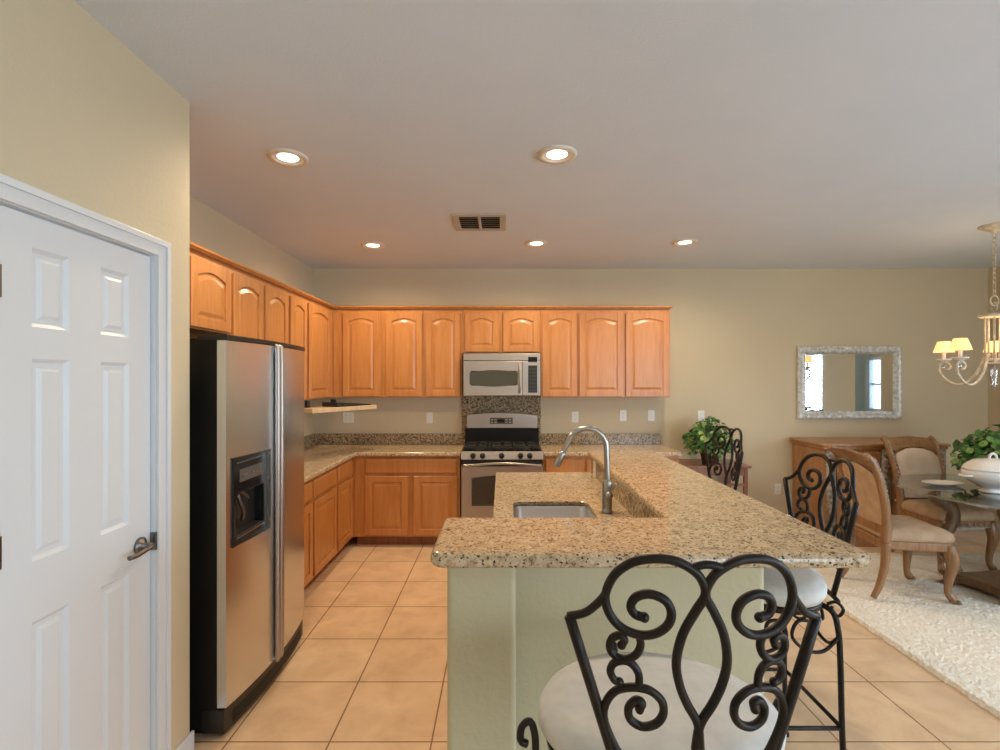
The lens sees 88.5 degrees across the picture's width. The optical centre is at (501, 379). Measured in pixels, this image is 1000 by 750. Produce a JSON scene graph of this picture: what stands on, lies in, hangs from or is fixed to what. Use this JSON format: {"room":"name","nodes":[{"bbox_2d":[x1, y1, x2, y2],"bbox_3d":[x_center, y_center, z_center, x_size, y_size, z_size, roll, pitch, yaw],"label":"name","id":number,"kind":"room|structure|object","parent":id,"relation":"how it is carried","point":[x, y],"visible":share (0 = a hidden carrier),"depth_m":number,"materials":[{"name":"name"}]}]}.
{"room":"kitchen","nodes":[
{"label":"kitchen","id":0,"kind":"room"},
{"bbox_2d":[0,0,189,749],"bbox_3d":[-1.401,0.203,-0.995,0.110,2.795,6.410,0,0,0],"label":"wall","id":1,"kind":"structure","parent":0,"point":[85,122],"depth_m":1.79,"materials":[{"name":"paint"}]},
{"bbox_2d":[0,205,156,749],"bbox_3d":[-1.352,0.556,1.679,0.093,2.067,0.650,0,0,0],"label":"door","id":2,"kind":"structure","parent":1,"relation":"in","point":[76,538],"depth_m":1.62,"materials":[{"name":"white paint"}]},
{"bbox_2d":[0,173,170,749],"bbox_3d":[-1.391,0.526,1.678,0.130,2.147,0.760,0,0,0],"label":"trim","id":3,"kind":"structure","parent":1,"relation":"attached to","point":[16,192],"depth_m":2.00,"materials":[{"name":"white paint"}]},
{"bbox_2d":[175,730,193,749],"bbox_3d":[-1.339,1.558,-0.981,0.014,0.083,6.410,0,0,0],"label":"baseboard","id":4,"kind":"structure","parent":1,"relation":"attached to","point":[187,743],"depth_m":2.18,"materials":[{"name":"white paint"}]},
{"bbox_2d":[190,196,313,435],"bbox_3d":[-2.080,0.203,3.855,0.120,2.795,3.290,0,0,0],"label":"wall","id":5,"kind":"structure","parent":0,"point":[211,230],"depth_m":4.06,"materials":[{"name":"paint"}]},
{"bbox_2d":[190,249,230,334],"bbox_3d":[-1.855,-0.501,2.776,0.329,0.433,0.891,0,0,0],"label":"upper cabinet","id":6,"kind":"object","parent":5,"relation":"attached to","point":[210,279],"visible":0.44,"depth_m":2.98,"materials":[{"name":"brown wood"}]},
{"bbox_2d":[190,266,288,343],"bbox_3d":[-1.855,-0.271,3.656,0.329,0.894,0.867,0,0,0],"label":"upper cabinet","id":7,"kind":"object","parent":5,"relation":"attached to","point":[259,307],"visible":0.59,"depth_m":3.56,"materials":[{"name":"brown wood"}]},
{"bbox_2d":[287,290,332,399],"bbox_3d":[-1.855,-0.271,4.639,0.329,0.894,1.098,0,0,0],"label":"upper cabinet","id":8,"kind":"object","parent":5,"relation":"attached to","point":[310,322],"visible":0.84,"depth_m":4.62,"materials":[{"name":"brown wood"}]},
{"bbox_2d":[304,399,376,413],"bbox_3d":[-1.498,0.228,4.661,0.240,0.101,0.800,0,0,27],"label":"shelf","id":9,"kind":"object","parent":8,"relation":"attached to","point":[333,406],"visible":0.84,"depth_m":4.56,"materials":[{"name":"brown wood"}]},
{"bbox_2d":[304,433,461,447],"bbox_3d":[-1.224,0.629,4.357,1.589,0.112,2.284,0,0,0],"label":"backsplash","id":10,"kind":"structure","parent":5,"relation":"attached to","point":[316,438],"depth_m":5.48,"materials":[{"name":"brown stone"}]},
{"bbox_2d":[447,568,515,749],"bbox_3d":[-0.066,1.087,1.792,0.221,1.027,0.325,0,0,0],"label":"wall","id":11,"kind":"structure","parent":0,"point":[481,602],"depth_m":1.63,"materials":[{"name":"paint"}]},
{"bbox_2d":[431,451,870,567],"bbox_3d":[0.457,0.550,2.697,1.357,0.044,2.305,0,0,0],"label":"bar","id":12,"kind":"object","parent":11,"relation":"on","point":[701,518],"visible":0.98,"depth_m":1.74,"materials":[{"name":"beige stone"}]},
{"bbox_2d":[75,0,999,268],"bbox_3d":[1.595,-1.245,0.650,7.470,0.100,9.940,0,0,0],"label":"ceiling","id":13,"kind":"structure","parent":0,"point":[765,134],"depth_m":2.36,"materials":[{"name":"paint"}]},
{"bbox_2d":[266,148,308,166],"bbox_3d":[-1.147,-1.188,2.749,0.210,0.013,0.210,0,0,0],"label":"recessed light","id":14,"kind":"object","parent":13,"relation":"in","point":[282,156],"visible":1,"depth_m":2.74,"materials":[{"name":"beige"}]},
{"bbox_2d":[361,242,384,248],"bbox_3d":[-1.142,-1.188,4.540,0.210,0.013,0.210,0,0,0],"label":"recessed light","id":15,"kind":"object","parent":13,"relation":"in","point":[370,245],"visible":1,"depth_m":4.53,"materials":[{"name":"beige"}]},
{"bbox_2d":[451,214,505,230],"bbox_3d":[-0.168,-1.189,3.880,0.396,0.012,0.396,0,0,0],"label":"ceiling vent","id":16,"kind":"object","parent":13,"relation":"in","point":[469,222],"visible":1,"depth_m":3.86,"materials":[{"name":"beige metal"}]},
{"bbox_2d":[525,240,548,246],"bbox_3d":[0.301,-1.188,4.475,0.210,0.013,0.210,0,0,0],"label":"recessed light","id":17,"kind":"object","parent":13,"relation":"in","point":[531,243],"visible":1,"depth_m":4.46,"materials":[{"name":"beige"}]},
{"bbox_2d":[537,145,576,163],"bbox_3d":[0.291,-1.188,2.712,0.210,0.013,0.210,0,0,0],"label":"recessed light","id":18,"kind":"object","parent":13,"relation":"in","point":[554,154],"visible":1,"depth_m":2.70,"materials":[{"name":"beige"}]},
{"bbox_2d":[672,239,697,245],"bbox_3d":[1.585,-1.188,4.442,0.210,0.013,0.210,0,0,0],"label":"recessed light","id":19,"kind":"object","parent":13,"relation":"in","point":[682,242],"visible":1,"depth_m":4.43,"materials":[{"name":"beige"}]},
{"bbox_2d":[933,222,999,387],"bbox_3d":[3.796,-0.568,3.953,0.736,1.255,0.733,0,0,0],"label":"chandelier","id":20,"kind":"object","parent":13,"relation":"hanging from","point":[959,344],"visible":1,"depth_m":3.97,"materials":[{"name":"beige metal"}]},
{"bbox_2d":[194,530,999,749],"bbox_3d":[1.595,1.650,0.650,7.470,0.100,9.940,0,0,0],"label":"floor","id":21,"kind":"structure","parent":0,"point":[367,668],"depth_m":2.71,"materials":[{"name":"tile"}]},
{"bbox_2d":[190,335,304,733],"bbox_3d":[-1.576,0.699,2.743,0.828,1.803,0.909,0,0,0],"label":"refrigerator","id":22,"kind":"object","parent":21,"relation":"on","point":[247,393],"visible":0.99,"depth_m":2.40,"materials":[{"name":"silver metal"}]},
{"bbox_2d":[304,480,312,586],"bbox_3d":[-1.714,1.163,3.531,0.609,0.874,0.632,0,0,0],"label":"base cabinet","id":23,"kind":"object","parent":21,"relation":"on","point":[308,486],"visible":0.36,"depth_m":3.76,"materials":[{"name":"brown wood"}]},
{"bbox_2d":[304,467,336,589],"bbox_3d":[-1.714,1.163,4.130,0.609,0.874,0.563,0,0,0],"label":"base cabinet","id":24,"kind":"object","parent":21,"relation":"on","point":[324,500],"visible":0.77,"depth_m":4.08,"materials":[{"name":"brown wood"}]},
{"bbox_2d":[327,458,352,565],"bbox_3d":[-1.714,1.163,4.651,0.609,0.874,0.476,0,0,0],"label":"base cabinet","id":25,"kind":"object","parent":21,"relation":"on","point":[344,485],"visible":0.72,"depth_m":4.60,"materials":[{"name":"brown wood"}]},
{"bbox_2d":[352,457,354,536],"bbox_3d":[-1.715,1.113,5.194,0.608,0.774,0.610,0,0,0],"label":"base cabinet","id":26,"kind":"object","parent":21,"relation":"on","point":[353,458],"visible":0.07,"depth_m":4.89,"materials":[{"name":"brown wood"}]},
{"bbox_2d":[355,456,460,544],"bbox_3d":[-0.905,1.163,5.194,1.009,0.874,0.609,0,0,0],"label":"base cabinet","id":27,"kind":"object","parent":21,"relation":"on","point":[400,500],"visible":0.8,"depth_m":4.89,"materials":[{"name":"brown wood"}]},
{"bbox_2d":[304,444,464,482],"bbox_3d":[-1.206,0.706,4.357,1.626,0.039,2.284,0,0,0],"label":"countertop","id":28,"kind":"structure","parent":27,"relation":"on","point":[318,458],"depth_m":4.87,"materials":[{"name":"beige stone"}]},
{"bbox_2d":[461,412,542,517],"bbox_3d":[-0.001,0.971,5.123,0.775,1.258,0.706,0,0,0],"label":"gas range","id":29,"kind":"object","parent":21,"relation":"on","point":[495,442],"visible":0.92,"depth_m":4.83,"materials":[{"name":"silver metal"}]},
{"bbox_2d":[462,441,541,450],"bbox_3d":[-0.001,0.671,5.120,0.775,0.068,0.541,0,0,0],"label":"cooktop","id":30,"kind":"object","parent":29,"relation":"in","point":[469,445],"depth_m":5.02,"materials":[{"name":"black metal"}]},
{"bbox_2d":[543,456,590,471],"bbox_3d":[0.722,1.163,5.194,0.659,0.874,0.609,0,0,0],"label":"base cabinet","id":31,"kind":"object","parent":21,"relation":"on","point":[570,463],"visible":0.09,"depth_m":4.89,"materials":[{"name":"brown wood"}]},
{"bbox_2d":[517,554,821,749],"bbox_3d":[0.371,0.956,1.158,0.598,1.288,0.580,0,0,33],"label":"bar stool","id":32,"kind":"object","parent":21,"relation":"on","point":[637,699],"visible":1,"depth_m":0.97,"materials":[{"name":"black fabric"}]},
{"bbox_2d":[664,456,678,462],"bbox_3d":[1.372,1.163,5.194,0.639,0.874,0.609,0,0,0],"label":"base cabinet","id":33,"kind":"object","parent":21,"relation":"on","point":[674,458],"visible":0.06,"depth_m":4.91,"materials":[{"name":"brown wood"}]},
{"bbox_2d":[539,444,682,455],"bbox_3d":[1.056,0.706,5.182,1.329,0.039,0.634,0,0,0],"label":"countertop","id":34,"kind":"structure","parent":33,"relation":"on","point":[548,449],"depth_m":5.14,"materials":[{"name":"beige stone"}]},
{"bbox_2d":[679,459,751,495],"bbox_3d":[2.110,1.220,5.235,0.660,0.760,0.450,0,0,0],"label":"console table","id":35,"kind":"object","parent":21,"relation":"on","point":[696,465],"visible":0.23,"depth_m":5.04,"materials":[{"name":"brown wood"}]},
{"bbox_2d":[682,416,733,463],"bbox_3d":[2.073,0.602,5.158,0.483,0.474,0.492,0,0,3],"label":"potted plant","id":36,"kind":"object","parent":35,"relation":"on","point":[700,429],"visible":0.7,"depth_m":5.09,"materials":[{"name":"green plant"}]},
{"bbox_2d":[703,426,743,490],"bbox_3d":[1.273,0.956,3.402,0.551,1.288,0.570,0,0,-6],"label":"bar stool","id":37,"kind":"object","parent":21,"relation":"on","point":[739,454],"visible":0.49,"depth_m":3.42,"materials":[{"name":"metal"}]},
{"bbox_2d":[764,453,858,749],"bbox_3d":[1.098,0.956,2.110,0.551,1.288,0.570,0,0,0],"label":"bar stool","id":38,"kind":"object","parent":21,"relation":"on","point":[812,589],"visible":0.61,"depth_m":1.95,"materials":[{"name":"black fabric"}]},
{"bbox_2d":[789,437,950,546],"bbox_3d":[3.680,1.105,5.184,1.220,0.989,0.599,0,0,0],"label":"sideboard","id":39,"kind":"object","parent":21,"relation":"on","point":[802,446],"visible":0.23,"depth_m":4.96,"materials":[{"name":"brown wood"}]},
{"bbox_2d":[814,553,999,718],"bbox_3d":[3.666,1.587,3.127,2.655,0.022,3.168,0,0,0],"label":"shag rug","id":40,"kind":"object","parent":21,"relation":"on","point":[959,645],"visible":0.62,"depth_m":3.41,"materials":[{"name":"white carpet"}]},
{"bbox_2d":[827,445,961,604],"bbox_3d":[2.919,1.048,3.865,0.652,1.057,0.528,0,0,5],"label":"dining chair","id":41,"kind":"object","parent":40,"relation":"on","point":[875,523],"visible":0.8,"depth_m":3.68,"materials":[{"name":"brown wood"}]},
{"bbox_2d":[880,436,998,574],"bbox_3d":[3.787,1.048,4.471,0.528,1.057,0.652,0,0,-3],"label":"dining chair","id":42,"kind":"object","parent":40,"relation":"on","point":[928,458],"visible":0.66,"depth_m":4.59,"materials":[{"name":"brown wood"}]},
{"bbox_2d":[891,474,999,598],"bbox_3d":[3.870,1.208,3.850,1.520,0.736,1.520,0,0,0],"label":"dining table","id":43,"kind":"object","parent":40,"relation":"on","point":[946,498],"visible":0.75,"depth_m":3.92,"materials":[{"name":"clear glass"}]},
{"bbox_2d":[922,480,964,486],"bbox_3d":[3.515,0.827,4.090,0.310,0.026,0.189,0,0,0],"label":"serving dish","id":44,"kind":"object","parent":43,"relation":"on","point":[945,483],"visible":1,"depth_m":4.11,"materials":[{"name":"white ceramic"}]},
{"bbox_2d":[950,424,999,469],"bbox_3d":[4.127,0.599,4.164,0.747,0.482,0.746,0,0,0],"label":"centrepiece","id":45,"kind":"object","parent":43,"relation":"on","point":[989,442],"visible":0.73,"depth_m":4.21,"materials":[{"name":"green plant"}]},
{"bbox_2d":[958,452,999,493],"bbox_3d":[3.675,0.690,3.840,0.394,0.299,0.361,0,0,-42],"label":"soup tureen","id":46,"kind":"object","parent":43,"relation":"on","point":[983,472],"visible":1,"depth_m":3.78,"materials":[{"name":"white ceramic"}]},
{"bbox_2d":[960,468,999,493],"bbox_3d":[3.675,0.755,3.840,0.400,0.168,0.320,0,0,0],"label":"bowl","id":47,"kind":"object","parent":46,"relation":"attached to","point":[988,480],"depth_m":3.77,"materials":[{"name":"white ceramic"}]},
{"bbox_3d":[0.317,1.155,2.205,0.684,0.889,0.489,0,0,0],"label":"base cabinet","id":48,"kind":"object","parent":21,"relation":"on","visible":0},
{"bbox_2d":[493,472,633,517],"bbox_3d":[0.312,0.698,2.888,0.715,0.024,1.864,0,0,0],"label":"countertop","id":49,"kind":"structure","parent":48,"relation":"on","point":[512,489],"depth_m":3.13,"materials":[{"name":"beige stone"}]},
{"bbox_2d":[513,505,594,517],"bbox_3d":[0.269,0.811,2.513,0.466,0.200,0.833,0,0,0],"label":"sink","id":50,"kind":"object","parent":49,"relation":"in","point":[520,511],"visible":0.09,"depth_m":2.90,"materials":[{"name":"silver metal"}]},
{"bbox_2d":[553,426,616,513],"bbox_3d":[0.421,0.461,2.635,0.316,0.450,0.109,0,0,0],"label":"faucet","id":51,"kind":"object","parent":49,"relation":"on","point":[607,488],"visible":1,"depth_m":2.65,"materials":[{"name":"silver metal"}]},
{"bbox_2d":[516,568,763,749],"bbox_3d":[0.425,1.087,1.857,0.960,1.027,0.195,0,0,0],"label":"wall","id":52,"kind":"structure","parent":0,"point":[544,596],"depth_m":1.76,"materials":[{"name":"paint"}]},
{"bbox_2d":[591,459,658,517],"bbox_3d":[0.664,0.629,2.890,0.014,0.112,1.800,0,0,0],"label":"backsplash","id":53,"kind":"structure","parent":52,"relation":"attached to","point":[637,509],"depth_m":2.71,"materials":[{"name":"beige stone"}]},
{"bbox_2d":[593,460,595,477],"bbox_3d":[0.652,0.628,3.620,0.009,0.116,0.072,0,0,0],"label":"wall outlet","id":54,"kind":"object","parent":53,"relation":"attached to","point":[594,462],"visible":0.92,"depth_m":3.61,"materials":[{"name":"white plastic"}]},
{"bbox_2d":[314,269,987,514],"bbox_3d":[1.595,0.203,5.560,7.470,2.795,0.120,0,0,0],"label":"wall","id":55,"kind":"structure","parent":0,"point":[735,334],"depth_m":5.50,"materials":[{"name":"paint"}]},
{"bbox_2d":[343,412,353,422],"bbox_3d":[-1.646,0.402,5.495,0.118,0.116,0.009,0,0,0],"label":"wall outlet","id":56,"kind":"object","parent":55,"relation":"attached to","point":[348,417],"visible":1,"depth_m":5.49,"materials":[{"name":"white plastic"}]},
{"bbox_2d":[333,309,423,396],"bbox_3d":[-1.250,-0.271,5.335,0.918,0.894,0.329,0,0,0],"label":"upper cabinet","id":57,"kind":"object","parent":55,"relation":"attached to","point":[377,352],"visible":0.98,"depth_m":5.17,"materials":[{"name":"brown wood"}]},
{"bbox_2d":[426,413,432,422],"bbox_3d":[-0.777,0.407,5.494,0.072,0.116,0.010,0,0,0],"label":"light switch","id":58,"kind":"object","parent":55,"relation":"attached to","point":[429,416],"visible":1,"depth_m":5.49,"materials":[{"name":"white plastic"}]},
{"bbox_2d":[424,309,463,396],"bbox_3d":[-0.595,-0.271,5.335,0.389,0.894,0.329,0,0,0],"label":"upper cabinet","id":59,"kind":"object","parent":55,"relation":"attached to","point":[443,328],"visible":0.97,"depth_m":5.17,"materials":[{"name":"brown wood"}]},
{"bbox_2d":[463,309,539,352],"bbox_3d":[-0.005,-0.496,5.335,0.789,0.444,0.329,0,0,0],"label":"upper cabinet","id":60,"kind":"object","parent":55,"relation":"attached to","point":[484,330],"visible":0.98,"depth_m":5.17,"materials":[{"name":"brown wood"}]},
{"bbox_2d":[463,353,539,395],"bbox_3d":[-0.003,-0.056,5.264,0.765,0.424,0.424,0,0,0],"label":"microwave","id":61,"kind":"object","parent":60,"relation":"attached to","point":[484,374],"visible":1,"depth_m":5.10,"materials":[{"name":"silver metal"}]},
{"bbox_2d":[462,396,540,443],"bbox_3d":[-0.007,0.424,5.489,0.843,0.524,0.021,0,0,0],"label":"backsplash","id":62,"kind":"structure","parent":55,"relation":"attached to","point":[470,404],"depth_m":5.48,"materials":[{"name":"brown stone"}]},
{"bbox_2d":[539,309,577,396],"bbox_3d":[0.580,-0.271,5.335,0.379,0.894,0.329,0,0,0],"label":"upper cabinet","id":63,"kind":"object","parent":55,"relation":"attached to","point":[558,327],"visible":0.98,"depth_m":5.17,"materials":[{"name":"brown wood"}]},
{"bbox_2d":[572,412,577,421],"bbox_3d":[0.783,0.397,5.495,0.072,0.116,0.009,0,0,0],"label":"wall outlet","id":64,"kind":"object","parent":55,"relation":"attached to","point":[574,414],"visible":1,"depth_m":5.49,"materials":[{"name":"white plastic"}]},
{"bbox_2d":[541,433,660,443],"bbox_3d":[1.058,0.629,5.489,1.285,0.112,0.020,0,0,0],"label":"backsplash","id":65,"kind":"structure","parent":55,"relation":"attached to","point":[546,438],"depth_m":5.48,"materials":[{"name":"grey stone"}]},
{"bbox_2d":[620,410,625,420],"bbox_3d":[1.297,0.381,5.495,0.072,0.116,0.009,0,0,0],"label":"wall outlet","id":66,"kind":"object","parent":55,"relation":"attached to","point":[622,412],"visible":1,"depth_m":5.49,"materials":[{"name":"white plastic"}]},
{"bbox_2d":[578,309,669,396],"bbox_3d":[1.235,-0.271,5.335,0.929,0.894,0.329,0,0,0],"label":"upper cabinet","id":67,"kind":"object","parent":55,"relation":"attached to","point":[622,352],"visible":0.96,"depth_m":5.17,"materials":[{"name":"brown wood"}]},
{"bbox_2d":[190,242,672,308],"bbox_3d":[0.000,-0.733,3.915,3.440,0.027,3.170,0,0,0],"label":"crown molding","id":68,"kind":"structure","parent":67,"relation":"attached to","point":[193,246],"depth_m":5.15,"materials":[{"name":"brown wood"}]},
{"bbox_2d":[648,410,653,420],"bbox_3d":[1.597,0.381,5.494,0.072,0.116,0.010,0,0,0],"label":"light switch","id":69,"kind":"object","parent":55,"relation":"attached to","point":[650,412],"visible":1,"depth_m":5.49,"materials":[{"name":"white plastic"}]},
{"bbox_2d":[698,411,704,420],"bbox_3d":[2.134,0.386,5.495,0.072,0.116,0.009,0,0,0],"label":"wall outlet","id":70,"kind":"object","parent":55,"relation":"attached to","point":[701,414],"visible":0.94,"depth_m":5.49,"materials":[{"name":"white plastic"}]},
{"bbox_2d":[774,484,780,493],"bbox_3d":[2.954,1.169,5.495,0.072,0.116,0.009,0,0,0],"label":"wall outlet","id":71,"kind":"object","parent":55,"relation":"attached to","point":[777,487],"visible":1,"depth_m":5.49,"materials":[{"name":"white plastic"}]},
{"bbox_2d":[796,346,901,418],"bbox_3d":[3.709,0.027,5.473,1.106,0.778,0.049,0,0,0],"label":"wall mirror","id":72,"kind":"object","parent":55,"relation":"attached to","point":[833,382],"visible":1,"depth_m":5.48,"materials":[{"name":"silver glass"}]},
{"bbox_2d":[805,354,892,410],"bbox_3d":[3.709,0.027,5.488,0.946,0.618,0.008,0,0,0],"label":"mirror glass","id":73,"kind":"object","parent":72,"relation":"attached to","point":[833,382],"depth_m":5.48,"materials":[{"name":"white"}]},
{"bbox_2d":[956,528,984,529],"bbox_3d":[3.475,1.558,5.493,3.470,0.083,0.014,0,0,0],"label":"baseboard","id":74,"kind":"structure","parent":55,"relation":"attached to","point":[975,528],"depth_m":5.49,"materials":[{"name":"white paint"}]},
{"bbox_2d":[988,266,999,524],"bbox_3d":[5.270,0.203,0.590,0.120,2.795,9.820,0,0,0],"label":"wall","id":75,"kind":"structure","parent":0,"point":[993,393],"depth_m":5.43,"materials":[{"name":"paint"}]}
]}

